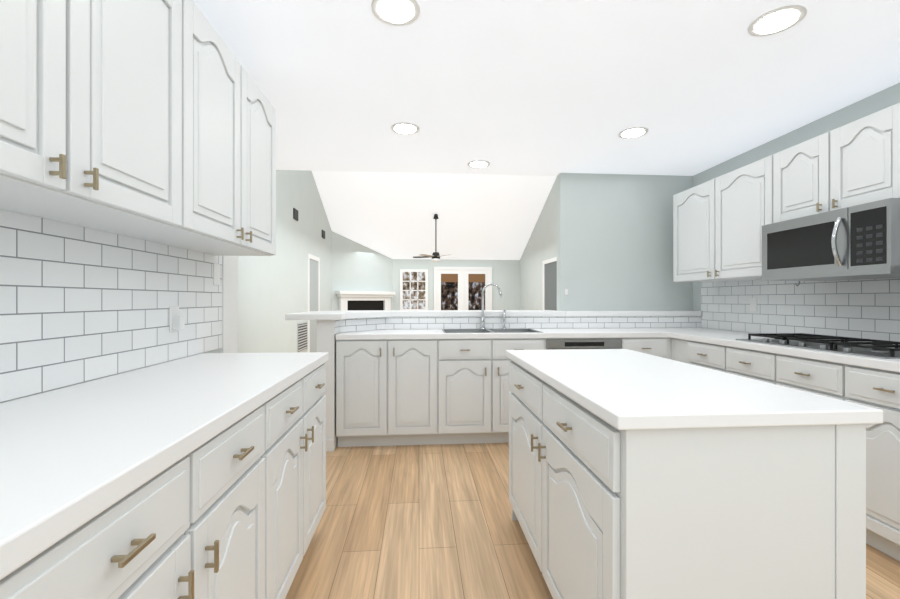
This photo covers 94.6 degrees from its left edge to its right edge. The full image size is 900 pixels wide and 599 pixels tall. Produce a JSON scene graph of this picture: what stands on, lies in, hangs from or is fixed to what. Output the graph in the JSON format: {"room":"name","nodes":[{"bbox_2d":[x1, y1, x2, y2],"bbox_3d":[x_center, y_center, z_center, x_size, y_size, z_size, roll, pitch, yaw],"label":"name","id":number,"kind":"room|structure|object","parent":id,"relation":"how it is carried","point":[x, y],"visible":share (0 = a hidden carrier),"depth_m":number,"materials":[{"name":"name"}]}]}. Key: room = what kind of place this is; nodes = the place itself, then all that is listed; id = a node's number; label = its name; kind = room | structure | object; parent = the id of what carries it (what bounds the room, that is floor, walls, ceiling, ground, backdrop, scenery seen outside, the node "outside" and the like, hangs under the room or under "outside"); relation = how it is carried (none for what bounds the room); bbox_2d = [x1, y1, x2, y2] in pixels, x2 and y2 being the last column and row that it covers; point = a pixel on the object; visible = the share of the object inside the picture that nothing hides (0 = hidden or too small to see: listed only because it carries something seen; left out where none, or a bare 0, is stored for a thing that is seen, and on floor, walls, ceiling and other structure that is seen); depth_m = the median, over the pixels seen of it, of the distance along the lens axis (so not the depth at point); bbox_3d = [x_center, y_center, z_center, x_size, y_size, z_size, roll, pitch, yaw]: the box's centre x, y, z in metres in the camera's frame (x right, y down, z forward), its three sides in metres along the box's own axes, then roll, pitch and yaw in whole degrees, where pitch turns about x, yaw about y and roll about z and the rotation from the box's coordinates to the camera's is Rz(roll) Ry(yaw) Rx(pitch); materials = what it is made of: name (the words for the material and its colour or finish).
{"room":"kitchen","nodes":[
{"label":"kitchen","id":0,"kind":"room"},
{"bbox_2d":[0,348,220,402],"bbox_3d":[-1.211,-0.030,0.411,0.120,2.440,4.200,0,0,-4],"label":"wall","id":1,"kind":"structure","parent":0,"point":[216,351],"depth_m":1.66,"materials":[{"name":"white tile"}]},
{"bbox_2d":[0,0,199,235],"bbox_3d":[-1.020,-0.645,0.953,0.323,0.810,0.972,0,0,-4],"label":"upper cabinet","id":2,"kind":"object","parent":1,"relation":"attached to","point":[151,120],"depth_m":1.06,"materials":[{"name":"white paint"}]},
{"bbox_2d":[0,209,221,401],"bbox_3d":[-1.159,0.006,0.581,0.008,0.533,3.532,0,0,-4],"label":"tile","id":3,"kind":"structure","parent":1,"relation":"attached to","point":[79,304],"depth_m":1.41,"materials":[{"name":"white tile"}]},
{"bbox_2d":[169,306,184,331],"bbox_3d":[-1.234,0.087,1.883,0.037,0.115,0.070,0,0,-4],"label":"outlet","id":4,"kind":"object","parent":3,"relation":"attached to","point":[176,322],"visible":1,"depth_m":1.86,"materials":[{"name":"white plastic"}]},
{"bbox_2d":[213,263,219,284],"bbox_3d":[-1.280,-0.138,2.276,0.005,0.115,0.070,0,0,-4],"label":"light switch","id":5,"kind":"object","parent":3,"relation":"attached to","point":[216,274],"visible":1,"depth_m":2.27,"materials":[{"name":"white plastic"}]},
{"bbox_2d":[128,10,275,255],"bbox_3d":[-1.083,-0.645,1.798,0.323,0.810,0.972,0,0,-4],"label":"upper cabinet","id":6,"kind":"object","parent":1,"relation":"attached to","point":[238,121],"depth_m":1.78,"materials":[{"name":"white paint"}]},
{"bbox_2d":[238,170,331,352],"bbox_3d":[-2.509,-1.610,5.940,0.120,5.600,7.260,0,0,-4],"label":"wall","id":7,"kind":"structure","parent":0,"point":[272,290],"depth_m":6.23,"materials":[{"name":"grey paint"}]},
{"bbox_2d":[221,253,319,352],"bbox_3d":[-2.444,0.180,6.015,0.022,2.020,7.120,0,0,-4],"label":"trim","id":8,"kind":"structure","parent":7,"relation":"attached to","point":[229,304],"depth_m":2.50,"materials":[{"name":"white wood"}]},
{"bbox_2d":[297,321,307,352],"bbox_3d":[-2.530,0.640,7.126,0.016,0.500,0.610,0,0,-4],"label":"air vent","id":9,"kind":"object","parent":7,"relation":"in","point":[302,336],"visible":1,"depth_m":7.09,"materials":[{"name":"white metal"}]},
{"bbox_2d":[332,231,392,310],"bbox_3d":[-2.169,-1.610,10.247,1.440,5.600,1.280,0,0,-4],"label":"wall","id":10,"kind":"structure","parent":0,"point":[356,266],"depth_m":10.05,"materials":[{"name":"grey paint"}]},
{"bbox_2d":[312,171,556,259],"bbox_3d":[-0.179,-2.670,7.503,5.000,3.344,7.050,0,0,-4],"label":"ceiling","id":11,"kind":"structure","parent":0,"point":[480,216],"depth_m":8.99,"materials":[{"name":"white paint"}]},
{"bbox_2d":[413,214,459,261],"bbox_3d":[-0.300,-1.349,9.140,1.044,1.038,1.023,0,0,-4],"label":"ceiling fan","id":12,"kind":"object","parent":11,"relation":"hanging from","point":[435,255],"visible":1,"depth_m":9.06,"materials":[{"name":"black"}]},
{"bbox_2d":[393,259,519,309],"bbox_3d":[0.281,-1.610,11.011,3.560,5.600,0.120,0,0,-4],"label":"wall","id":13,"kind":"structure","parent":0,"point":[506,276],"depth_m":11.02,"materials":[{"name":"grey paint"}]},
{"bbox_2d":[400,269,427,309],"bbox_3d":[-0.939,-0.220,10.831,0.790,1.140,0.050,0,0,-4],"label":"window","id":14,"kind":"structure","parent":13,"relation":"in","point":[413,289],"depth_m":10.84,"materials":[{"name":"white"}]},
{"bbox_2d":[434,267,491,309],"bbox_3d":[0.347,0.165,10.935,1.540,2.050,0.035,0,0,-4],"label":"doors","id":15,"kind":"structure","parent":13,"relation":"in","point":[458,288],"depth_m":10.93,"materials":[{"name":"white wood"}]},
{"bbox_2d":[317,316,700,449],"bbox_3d":[0.699,0.675,3.777,3.557,1.030,0.790,0,0,-4],"label":"wall","id":16,"kind":"structure","parent":0,"point":[326,338],"depth_m":3.26,"materials":[{"name":"white paint"}]},
{"bbox_2d":[326,440,333,451],"bbox_3d":[-0.982,1.145,3.248,0.145,0.090,0.015,0,0,-4],"label":"baseboard","id":17,"kind":"structure","parent":16,"relation":"attached to","point":[329,445],"depth_m":3.24,"materials":[{"name":"white wood"}]},
{"bbox_2d":[285,311,392,319],"bbox_3d":[-0.903,0.136,3.492,0.780,0.047,0.540,0,0,-4],"label":"countertop","id":18,"kind":"structure","parent":16,"relation":"on","point":[330,315],"depth_m":3.35,"materials":[{"name":"white stone"}]},
{"bbox_2d":[334,316,700,333],"bbox_3d":[0.775,0.216,3.668,3.422,0.113,0.540,0,0,-4],"label":"tile","id":19,"kind":"object","parent":16,"relation":"attached to","point":[379,323],"depth_m":3.92,"materials":[{"name":"white tile"}]},
{"bbox_2d":[341,310,701,316],"bbox_3d":[0.558,0.136,4.128,3.787,0.051,0.510,0,0,-4],"label":"countertop","id":20,"kind":"structure","parent":16,"relation":"on","point":[396,313],"depth_m":3.94,"materials":[{"name":"white stone"}]},
{"bbox_2d":[193,0,899,175],"bbox_3d":[0.290,-1.330,1.220,5.000,0.160,5.830,0,0,-4],"label":"ceiling","id":21,"kind":"structure","parent":0,"point":[539,87],"depth_m":2.34,"materials":[{"name":"white paint"}]},
{"bbox_2d":[371,0,419,25],"bbox_3d":[-0.234,-1.248,1.788,0.209,0.009,0.209,0,0,41],"label":"recessed light","id":22,"kind":"object","parent":21,"relation":"in","point":[407,12],"depth_m":1.79,"materials":[{"name":"white"}]},
{"bbox_2d":[391,122,419,134],"bbox_3d":[-0.327,-1.248,3.034,0.209,0.009,0.209,0,0,41],"label":"recessed light","id":23,"kind":"object","parent":21,"relation":"in","point":[403,128],"depth_m":3.02,"materials":[{"name":"white"}]},
{"bbox_2d":[467,160,489,167],"bbox_3d":[0.266,-1.248,3.830,0.209,0.009,0.209,0,0,41],"label":"recessed light","id":24,"kind":"object","parent":21,"relation":"in","point":[478,163],"depth_m":3.82,"materials":[{"name":"white"}]},
{"bbox_2d":[618,127,648,138],"bbox_3d":[1.372,-1.248,3.111,0.209,0.009,0.209,0,0,41],"label":"recessed light","id":25,"kind":"object","parent":21,"relation":"in","point":[634,132],"depth_m":3.10,"materials":[{"name":"white"}]},
{"bbox_2d":[747,5,806,36],"bbox_3d":[1.465,-1.248,1.864,0.209,0.009,0.209,0,0,41],"label":"recessed light","id":26,"kind":"object","parent":21,"relation":"in","point":[780,19],"depth_m":1.85,"materials":[{"name":"white"}]},
{"bbox_2d":[285,443,899,598],"bbox_3d":[-0.054,1.240,4.759,5.200,0.100,12.900,0,0,-4],"label":"floor","id":27,"kind":"structure","parent":0,"point":[435,521],"depth_m":2.09,"materials":[{"name":"brown wood"}]},
{"bbox_2d":[0,536,59,598],"bbox_3d":[-0.815,0.755,0.254,0.635,0.872,0.488,0,0,-4],"label":"base cabinet","id":28,"kind":"object","parent":27,"relation":"on","point":[36,575],"depth_m":0.52,"materials":[{"name":"white paint"}]},
{"bbox_2d":[56,392,279,598],"bbox_3d":[-0.861,0.755,0.858,0.635,0.872,0.976,0,0,-4],"label":"base cabinet","id":29,"kind":"object","parent":27,"relation":"on","point":[200,476],"depth_m":0.90,"materials":[{"name":"white paint"}]},
{"bbox_2d":[0,352,327,567],"bbox_3d":[-0.873,0.297,1.058,0.644,0.044,2.180,0,0,-4],"label":"countertop","id":30,"kind":"structure","parent":29,"relation":"on","point":[65,452],"depth_m":0.89,"materials":[{"name":"white stone"}]},
{"bbox_2d":[280,356,328,598],"bbox_3d":[-0.922,0.755,1.675,0.635,0.872,0.913,0,0,-4],"label":"base cabinet","id":31,"kind":"object","parent":27,"relation":"on","point":[303,401],"depth_m":1.68,"materials":[{"name":"white paint"}]},
{"bbox_2d":[335,291,395,310],"bbox_3d":[-1.958,0.495,10.047,0.400,1.390,1.600,0,0,44],"label":"fireplace","id":32,"kind":"object","parent":27,"relation":"on","point":[364,300],"visible":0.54,"depth_m":10.06,"materials":[{"name":"white wood"}]},
{"bbox_2d":[336,339,447,446],"bbox_3d":[-0.488,0.754,3.567,0.868,0.872,0.544,0,0,-4],"label":"base cabinet","id":33,"kind":"object","parent":27,"relation":"on","point":[395,387],"depth_m":3.30,"materials":[{"name":"white paint"}]},
{"bbox_2d":[336,327,719,338],"bbox_3d":[0.781,0.295,3.657,3.412,0.045,0.539,0,0,-4],"label":"countertop","id":34,"kind":"structure","parent":33,"relation":"on","point":[482,333],"depth_m":3.46,"materials":[{"name":"white stone"}]},
{"bbox_2d":[479,283,506,329],"bbox_3d":[0.402,0.062,3.826,0.248,0.425,0.109,0,0,-4],"label":"faucet","id":35,"kind":"object","parent":34,"relation":"on","point":[490,284],"depth_m":3.84,"materials":[{"name":"silver metal"}]},
{"bbox_2d":[448,335,547,443],"bbox_3d":[0.289,0.754,3.625,0.943,0.872,0.544,0,0,-4],"label":"base cabinet","id":36,"kind":"object","parent":27,"relation":"on","point":[478,369],"depth_m":3.36,"materials":[{"name":"white paint"}]},
{"bbox_2d":[548,335,631,349],"bbox_3d":[1.078,0.754,3.684,0.778,0.872,0.544,0,0,-4],"label":"dishwasher","id":37,"kind":"object","parent":27,"relation":"on","point":[555,342],"depth_m":3.42,"materials":[{"name":"silver metal"}]},
{"bbox_2d":[632,335,667,358],"bbox_3d":[1.628,0.754,3.725,0.449,0.872,0.544,0,0,-4],"label":"base cabinet","id":38,"kind":"object","parent":27,"relation":"on","point":[656,345],"depth_m":3.46,"materials":[{"name":"white paint"}]},
{"bbox_2d":[668,335,683,362],"bbox_3d":[2.179,0.754,3.368,0.663,0.872,0.299,0,0,-4],"label":"base cabinet","id":39,"kind":"object","parent":27,"relation":"on","point":[675,346],"depth_m":3.42,"materials":[{"name":"white paint"}]},
{"bbox_2d":[508,357,865,598],"bbox_3d":[0.669,0.751,1.647,0.681,0.880,1.255,0,0,-4],"label":"kitchen island","id":40,"kind":"object","parent":27,"relation":"on","point":[635,475],"depth_m":1.04,"materials":[{"name":"white paint"}]},
{"bbox_2d":[506,349,882,432],"bbox_3d":[0.692,0.293,1.649,0.685,0.036,1.285,0,0,-4],"label":"island countertop","id":41,"kind":"structure","parent":40,"relation":"on","point":[639,392],"depth_m":1.18,"materials":[{"name":"white stone"}]},
{"bbox_2d":[684,339,715,369],"bbox_3d":[2.203,0.754,3.042,0.663,0.872,0.467,0,0,-4],"label":"base cabinet","id":42,"kind":"object","parent":27,"relation":"on","point":[697,352],"depth_m":3.10,"materials":[{"name":"white paint"}]},
{"bbox_2d":[716,343,823,395],"bbox_3d":[2.245,0.754,2.476,0.663,0.872,0.921,0,0,-4],"label":"base cabinet","id":43,"kind":"object","parent":27,"relation":"on","point":[805,373],"depth_m":2.46,"materials":[{"name":"white paint"}]},
{"bbox_2d":[824,359,899,560],"bbox_3d":[2.302,0.754,1.712,0.663,0.872,0.863,0,0,-4],"label":"base cabinet","id":44,"kind":"object","parent":27,"relation":"on","point":[864,384],"depth_m":1.90,"materials":[{"name":"white paint"}]},
{"bbox_2d":[668,331,899,366],"bbox_3d":[2.252,0.296,2.369,0.670,0.043,2.250,0,0,-4],"label":"countertop","id":45,"kind":"structure","parent":44,"relation":"on","point":[876,354],"depth_m":2.35,"materials":[{"name":"white stone"}]},
{"bbox_2d":[735,333,899,359],"bbox_3d":[2.221,0.253,2.387,0.495,0.045,0.910,0,0,-4],"label":"cooktop","id":46,"kind":"object","parent":45,"relation":"in","point":[878,349],"depth_m":2.32,"materials":[{"name":"black metal"}]},
{"bbox_2d":[557,173,692,310],"bbox_3d":[1.767,-0.030,4.198,1.370,2.440,0.110,0,0,-4],"label":"wall","id":47,"kind":"structure","parent":0,"point":[614,242],"depth_m":4.14,"materials":[{"name":"grey paint"}]},
{"bbox_2d":[520,82,899,339],"bbox_3d":[2.426,-1.610,4.844,0.200,5.600,12.500,0,0,-4],"label":"wall","id":48,"kind":"structure","parent":0,"point":[541,246],"depth_m":3.97,"materials":[{"name":"grey paint"}]},
{"bbox_2d":[542,257,556,310],"bbox_3d":[2.102,0.180,7.688,0.022,2.020,6.780,0,0,-4],"label":"trim","id":49,"kind":"structure","parent":48,"relation":"attached to","point":[549,265],"depth_m":8.46,"materials":[{"name":"white wood"}]},
{"bbox_2d":[673,151,780,281],"bbox_3d":[2.310,-0.566,3.293,0.403,0.810,1.149,0,0,-4],"label":"upper cabinet","id":50,"kind":"object","parent":48,"relation":"attached to","point":[711,218],"depth_m":3.24,"materials":[{"name":"white paint"}]},
{"bbox_2d":[701,278,899,344],"bbox_3d":[2.571,0.046,2.583,0.008,0.453,2.968,0,0,-4],"label":"tile","id":51,"kind":"structure","parent":48,"relation":"attached to","point":[866,308],"depth_m":2.94,"materials":[{"name":"white tile"}]},
{"bbox_2d":[750,298,756,311],"bbox_3d":[2.502,0.043,3.421,0.005,0.115,0.070,0,0,-4],"label":"outlet","id":52,"kind":"object","parent":51,"relation":"attached to","point":[753,304],"visible":1,"depth_m":3.42,"materials":[{"name":"white plastic"}]},
{"bbox_2d":[749,191,859,282],"bbox_3d":[2.303,-0.340,2.495,0.536,0.431,0.556,0,0,-4],"label":"upper cabinet","id":53,"kind":"object","parent":48,"relation":"attached to","point":[824,207],"depth_m":2.48,"materials":[{"name":"white paint"}]},
{"bbox_2d":[761,197,899,280],"bbox_3d":[2.311,-0.307,2.395,0.537,0.365,0.758,0,0,-4],"label":"microwave","id":54,"kind":"object","parent":53,"relation":"in","point":[860,241],"depth_m":2.26,"materials":[{"name":"silver metal"}]},
{"bbox_2d":[781,103,899,206],"bbox_3d":[2.377,-0.733,2.400,0.403,0.475,0.766,0,0,-4],"label":"upper cabinet","id":55,"kind":"object","parent":48,"relation":"attached to","point":[865,151],"depth_m":2.29,"materials":[{"name":"white paint"}]},
{"bbox_2d":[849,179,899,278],"bbox_3d":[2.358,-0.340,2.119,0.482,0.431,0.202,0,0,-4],"label":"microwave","id":56,"kind":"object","parent":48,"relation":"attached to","point":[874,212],"depth_m":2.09,"materials":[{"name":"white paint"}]}
]}

